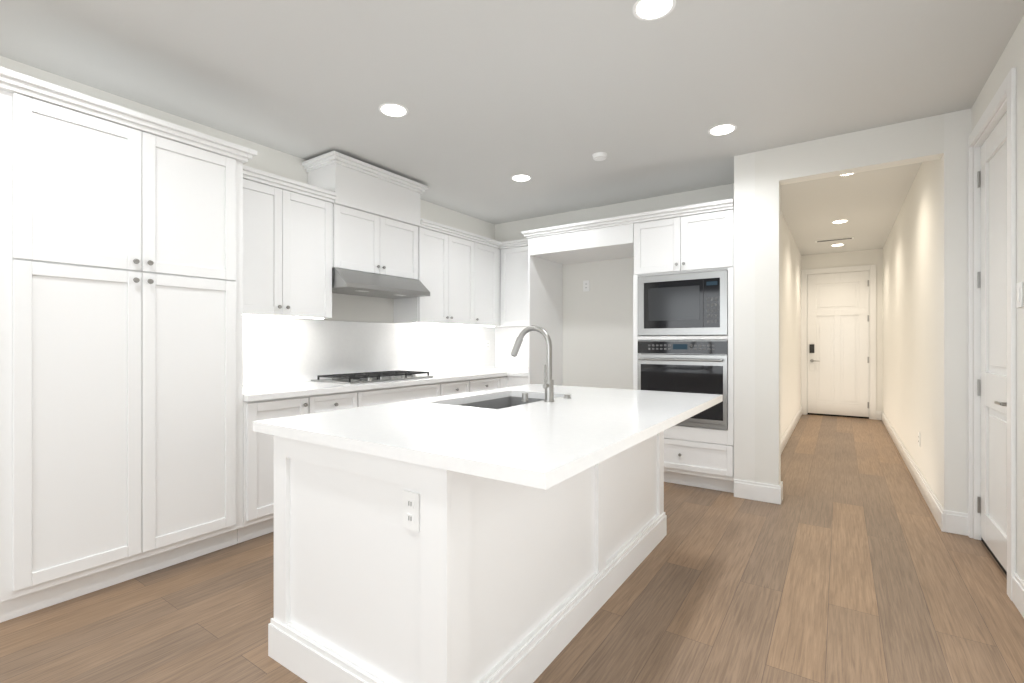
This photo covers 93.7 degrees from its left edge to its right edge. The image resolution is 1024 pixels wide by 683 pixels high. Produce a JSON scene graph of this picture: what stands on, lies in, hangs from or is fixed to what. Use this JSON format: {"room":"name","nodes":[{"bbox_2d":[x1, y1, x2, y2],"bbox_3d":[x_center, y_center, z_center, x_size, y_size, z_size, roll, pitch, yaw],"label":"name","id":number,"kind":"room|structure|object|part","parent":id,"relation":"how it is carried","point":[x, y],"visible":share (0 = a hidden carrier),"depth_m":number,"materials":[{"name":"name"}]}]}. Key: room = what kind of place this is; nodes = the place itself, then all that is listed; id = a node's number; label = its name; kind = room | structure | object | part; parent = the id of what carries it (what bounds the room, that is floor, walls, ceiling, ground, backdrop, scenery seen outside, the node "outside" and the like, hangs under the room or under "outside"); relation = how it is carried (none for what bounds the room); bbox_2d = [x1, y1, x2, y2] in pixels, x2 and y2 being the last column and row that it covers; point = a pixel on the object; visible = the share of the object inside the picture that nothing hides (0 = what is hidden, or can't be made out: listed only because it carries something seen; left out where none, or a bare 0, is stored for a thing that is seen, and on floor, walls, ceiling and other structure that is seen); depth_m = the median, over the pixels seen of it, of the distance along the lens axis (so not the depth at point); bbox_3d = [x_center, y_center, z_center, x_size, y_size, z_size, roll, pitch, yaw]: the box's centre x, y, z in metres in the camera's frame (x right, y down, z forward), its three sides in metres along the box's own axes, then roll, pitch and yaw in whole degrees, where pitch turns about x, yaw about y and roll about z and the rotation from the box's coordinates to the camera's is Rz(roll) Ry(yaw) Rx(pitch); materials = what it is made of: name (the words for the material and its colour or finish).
{"room":"kitchen","nodes":[
{"label":"kitchen","id":0,"kind":"room"},
{"bbox_2d":[0,414,1023,682],"bbox_3d":[0.638,1.255,3.513,4.530,0.050,12.920,0,0,34],"label":"floor","id":1,"kind":"structure","parent":0,"point":[848,560],"depth_m":2.23,"materials":[{"name":"brown wood"}]},
{"bbox_2d":[0,67,256,622],"bbox_3d":[-2.125,0.037,2.648,0.697,2.385,1.074,0,0,34],"label":"pantry cabinet","id":2,"kind":"object","parent":1,"relation":"on","point":[121,343],"visible":1,"depth_m":2.36,"materials":[{"name":"white paint"}]},
{"bbox_2d":[237,317,527,542],"bbox_3d":[-0.795,0.521,4.391,0.927,1.418,3.401,0,0,34],"label":"base cabinet","id":3,"kind":"object","parent":1,"relation":"on","point":[289,364],"visible":0.27,"depth_m":3.94,"materials":[{"name":"white paint"}]},
{"bbox_2d":[311,370,432,383],"bbox_3d":[-1.177,0.290,4.135,0.500,0.048,0.900,0,0,34],"label":"gas cooktop","id":4,"kind":"object","parent":3,"relation":"in","point":[357,378],"visible":1,"depth_m":3.95,"materials":[{"name":"silver metal"}]},
{"bbox_2d":[268,396,666,682],"bbox_3d":[0.016,0.792,2.478,0.938,0.876,2.078,0,0,34],"label":"kitchen island","id":5,"kind":"object","parent":1,"relation":"on","point":[503,535],"depth_m":1.68,"materials":[{"name":"white paint"}]},
{"bbox_2d":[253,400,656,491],"bbox_3d":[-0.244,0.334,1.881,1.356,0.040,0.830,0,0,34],"label":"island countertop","id":6,"kind":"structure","parent":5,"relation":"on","point":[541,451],"depth_m":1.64,"materials":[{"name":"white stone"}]},
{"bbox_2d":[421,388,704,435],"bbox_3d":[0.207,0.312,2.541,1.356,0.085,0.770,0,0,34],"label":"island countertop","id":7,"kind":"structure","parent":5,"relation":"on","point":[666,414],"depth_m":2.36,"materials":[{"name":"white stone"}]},
{"bbox_3d":[0.070,0.292,2.557,0.043,0.045,0.044,0,0,34],"label":"sink deck button","id":8,"kind":"part","parent":7,"relation":"part of","materials":[{"name":"silver metal"}]},
{"bbox_2d":[511,325,553,401],"bbox_3d":[0.099,0.111,2.607,0.273,0.408,0.088,0,0,34],"label":"faucet","id":9,"kind":"object","parent":7,"relation":"on","point":[548,385],"visible":1,"depth_m":2.55,"materials":[{"name":"silver metal"}]},
{"bbox_2d":[664,415,733,492],"bbox_3d":[1.629,0.969,4.366,0.751,0.523,0.706,0,0,34],"label":"base cabinet","id":10,"kind":"object","parent":1,"relation":"on","point":[700,457],"depth_m":4.00,"materials":[{"name":"white paint"}]},
{"bbox_2d":[638,340,727,429],"bbox_3d":[1.569,0.343,4.278,0.739,0.719,0.646,0,0,34],"label":"built-in oven","id":11,"kind":"object","parent":10,"relation":"in","point":[694,366],"visible":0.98,"depth_m":4.01,"materials":[{"name":"black glass"}]},
{"bbox_2d":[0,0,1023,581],"bbox_3d":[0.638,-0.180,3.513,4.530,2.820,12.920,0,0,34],"label":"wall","id":12,"kind":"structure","parent":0,"point":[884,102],"depth_m":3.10,"materials":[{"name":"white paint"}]},
{"bbox_2d":[243,171,342,318],"bbox_3d":[-1.744,-0.648,3.518,0.346,0.916,0.888,0,0,34],"label":"upper cabinet","id":13,"kind":"object","parent":12,"relation":"attached to","point":[301,240],"depth_m":3.43,"materials":[{"name":"white paint"}]},
{"bbox_2d":[303,159,422,226],"bbox_3d":[-1.263,-1.248,4.200,0.370,0.326,0.914,0,0,34],"label":"upper cabinet","id":14,"kind":"object","parent":12,"relation":"attached to","point":[357,188],"depth_m":3.95,"materials":[{"name":"white paint"}]},
{"bbox_2d":[343,207,422,282],"bbox_3d":[-1.273,-0.835,4.207,0.346,0.500,0.914,0,0,34],"label":"upper cabinet","id":15,"kind":"object","parent":12,"relation":"attached to","point":[371,244],"depth_m":4.12,"materials":[{"name":"white paint"}]},
{"bbox_2d":[332,268,429,298],"bbox_3d":[-1.210,-0.500,4.164,0.497,0.163,0.910,0,0,34],"label":"range hood","id":16,"kind":"object","parent":15,"relation":"attached to","point":[351,282],"visible":0.85,"depth_m":4.00,"materials":[{"name":"silver metal"}]},
{"bbox_2d":[379,103,407,116],"bbox_3d":[-0.758,-1.487,3.074,0.186,0.005,0.186,0,0,34],"label":"recessed light","id":17,"kind":"object","parent":12,"relation":"in","point":[393,110],"visible":1,"depth_m":3.06,"materials":[{"name":"white"}]},
{"bbox_2d":[394,223,470,325],"bbox_3d":[-0.783,-0.648,4.923,0.346,0.916,0.952,0,0,34],"label":"upper cabinet","id":18,"kind":"object","parent":12,"relation":"attached to","point":[446,254],"depth_m":4.77,"materials":[{"name":"white paint"}]},
{"bbox_2d":[471,235,506,326],"bbox_3d":[-0.399,-0.648,5.438,0.399,0.916,0.575,0,0,34],"label":"upper cabinet","id":19,"kind":"object","parent":12,"relation":"attached to","point":[488,263],"depth_m":5.39,"materials":[{"name":"white paint"}]},
{"bbox_2d":[507,243,527,326],"bbox_3d":[0.212,-0.648,5.554,0.597,0.916,0.344,0,0,34],"label":"upper cabinet","id":20,"kind":"object","parent":12,"relation":"attached to","point":[517,253],"depth_m":5.46,"materials":[{"name":"white paint"}]},
{"bbox_2d":[511,174,530,181],"bbox_3d":[0.083,-1.487,4.340,0.186,0.005,0.186,0,0,34],"label":"recessed light","id":21,"kind":"object","parent":12,"relation":"in","point":[521,177],"visible":1,"depth_m":4.32,"materials":[{"name":"white plastic"}]},
{"bbox_2d":[529,219,632,266],"bbox_3d":[0.833,-0.993,4.910,1.096,0.196,0.706,0,0,34],"label":"upper cabinet","id":22,"kind":"object","parent":12,"relation":"attached to","point":[602,241],"depth_m":4.68,"materials":[{"name":"white paint"}]},
{"bbox_2d":[583,280,589,291],"bbox_3d":[0.827,-0.630,5.339,0.075,0.120,0.008,0,0,34],"label":"outlet","id":23,"kind":"object","parent":12,"relation":"attached to","point":[586,285],"visible":1,"depth_m":5.34,"materials":[{"name":"white plastic"}]},
{"bbox_2d":[592,152,606,160],"bbox_3d":[0.697,-1.473,3.811,0.120,0.034,0.120,0,0,34],"label":"smoke detector","id":24,"kind":"object","parent":12,"relation":"attached to","point":[599,156],"visible":1,"depth_m":3.78,"materials":[{"name":"white plastic"}]},
{"bbox_2d":[633,0,675,20],"bbox_3d":[0.629,-1.487,2.126,0.186,0.005,0.186,0,0,34],"label":"recessed light","id":25,"kind":"object","parent":12,"relation":"in","point":[647,10],"visible":1,"depth_m":2.13,"materials":[{"name":"white"}]},
{"bbox_2d":[633,203,733,282],"bbox_3d":[1.629,-0.839,4.366,0.819,0.504,0.706,0,0,34],"label":"upper cabinet","id":26,"kind":"object","parent":12,"relation":"attached to","point":[695,238],"depth_m":4.05,"materials":[{"name":"white paint"}]},
{"bbox_2d":[638,270,727,334],"bbox_3d":[1.560,-0.323,4.265,0.739,0.519,0.478,0,0,34],"label":"built-in microwave","id":27,"kind":"object","parent":26,"relation":"in","point":[687,304],"visible":1,"depth_m":4.05,"materials":[{"name":"silver metal"}]},
{"bbox_2d":[708,123,736,135],"bbox_3d":[1.470,-1.487,3.356,0.186,0.005,0.186,0,0,34],"label":"recessed light","id":28,"kind":"object","parent":12,"relation":"in","point":[722,129],"visible":1,"depth_m":3.35,"materials":[{"name":"white plastic"}]},
{"bbox_2d":[734,479,782,504],"bbox_3d":[1.908,1.160,3.740,0.330,0.140,0.018,0,0,34],"label":"baseboard","id":29,"kind":"structure","parent":12,"relation":"attached to","point":[763,492],"depth_m":3.73,"materials":[{"name":"white wood"}]},
{"bbox_2d":[781,406,801,452],"bbox_3d":[3.475,1.160,6.043,0.018,0.140,5.300,0,0,34],"label":"baseboard","id":30,"kind":"structure","parent":12,"relation":"attached to","point":[789,431],"depth_m":6.28,"materials":[{"name":"white wood"}]},
{"bbox_2d":[815,237,853,242],"bbox_3d":[4.659,-1.485,6.942,0.460,0.009,0.120,0,0,34],"label":"air vent","id":31,"kind":"object","parent":12,"relation":"in","point":[834,239],"visible":0.96,"depth_m":6.91,"materials":[{"name":"white plastic"}]},
{"bbox_2d":[807,271,868,418],"bbox_3d":[5.402,0.037,7.960,0.856,2.384,0.100,0,0,34],"label":"entry door","id":32,"kind":"structure","parent":12,"relation":"in","point":[837,344],"depth_m":7.96,"materials":[{"name":"white wood"}]},
{"bbox_2d":[801,264,875,419],"bbox_3d":[5.414,-0.007,7.990,1.025,2.475,0.138,0,0,34],"label":"door frame","id":33,"kind":"structure","parent":12,"relation":"attached to","point":[871,268],"depth_m":7.79,"materials":[{"name":"white wood"}]},
{"bbox_2d":[831,220,848,222],"bbox_3d":[4.034,-1.487,5.903,0.176,0.005,0.176,0,0,34],"label":"recessed light","id":34,"kind":"object","parent":12,"relation":"in","point":[839,221],"visible":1,"depth_m":5.89,"materials":[{"name":"white"}]},
{"bbox_2d":[880,411,946,531],"bbox_3d":[4.331,1.160,5.370,0.033,0.140,5.445,0,0,34],"label":"baseboard","id":35,"kind":"structure","parent":12,"relation":"attached to","point":[940,515],"depth_m":3.94,"materials":[{"name":"white wood"}]},
{"bbox_2d":[968,67,1015,600],"bbox_3d":[2.697,-0.037,2.633,0.138,2.535,0.940,0,0,34],"label":"door frame","id":36,"kind":"structure","parent":12,"relation":"attached to","point":[1007,88],"depth_m":2.61,"materials":[{"name":"white wood"}]},
{"bbox_2d":[977,111,1006,575],"bbox_3d":[2.683,0.007,2.667,0.100,2.444,0.801,0,0,34],"label":"door","id":37,"kind":"structure","parent":12,"relation":"in","point":[992,380],"depth_m":2.75,"materials":[{"name":"white wood"}]},
{"bbox_2d":[1012,573,1023,617],"bbox_3d":[0.571,1.160,-0.375,0.015,0.140,6.425,0,0,34],"label":"baseboard","id":38,"kind":"structure","parent":12,"relation":"attached to","point":[1017,584],"depth_m":2.21,"materials":[{"name":"white wood"}]},
{"bbox_2d":[1016,282,1022,307],"bbox_3d":[2.348,-0.220,2.223,0.008,0.115,0.075,0,0,34],"label":"light switch","id":39,"kind":"object","parent":12,"relation":"attached to","point":[1019,294],"visible":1,"depth_m":2.21,"materials":[{"name":"white plastic"}]}
]}

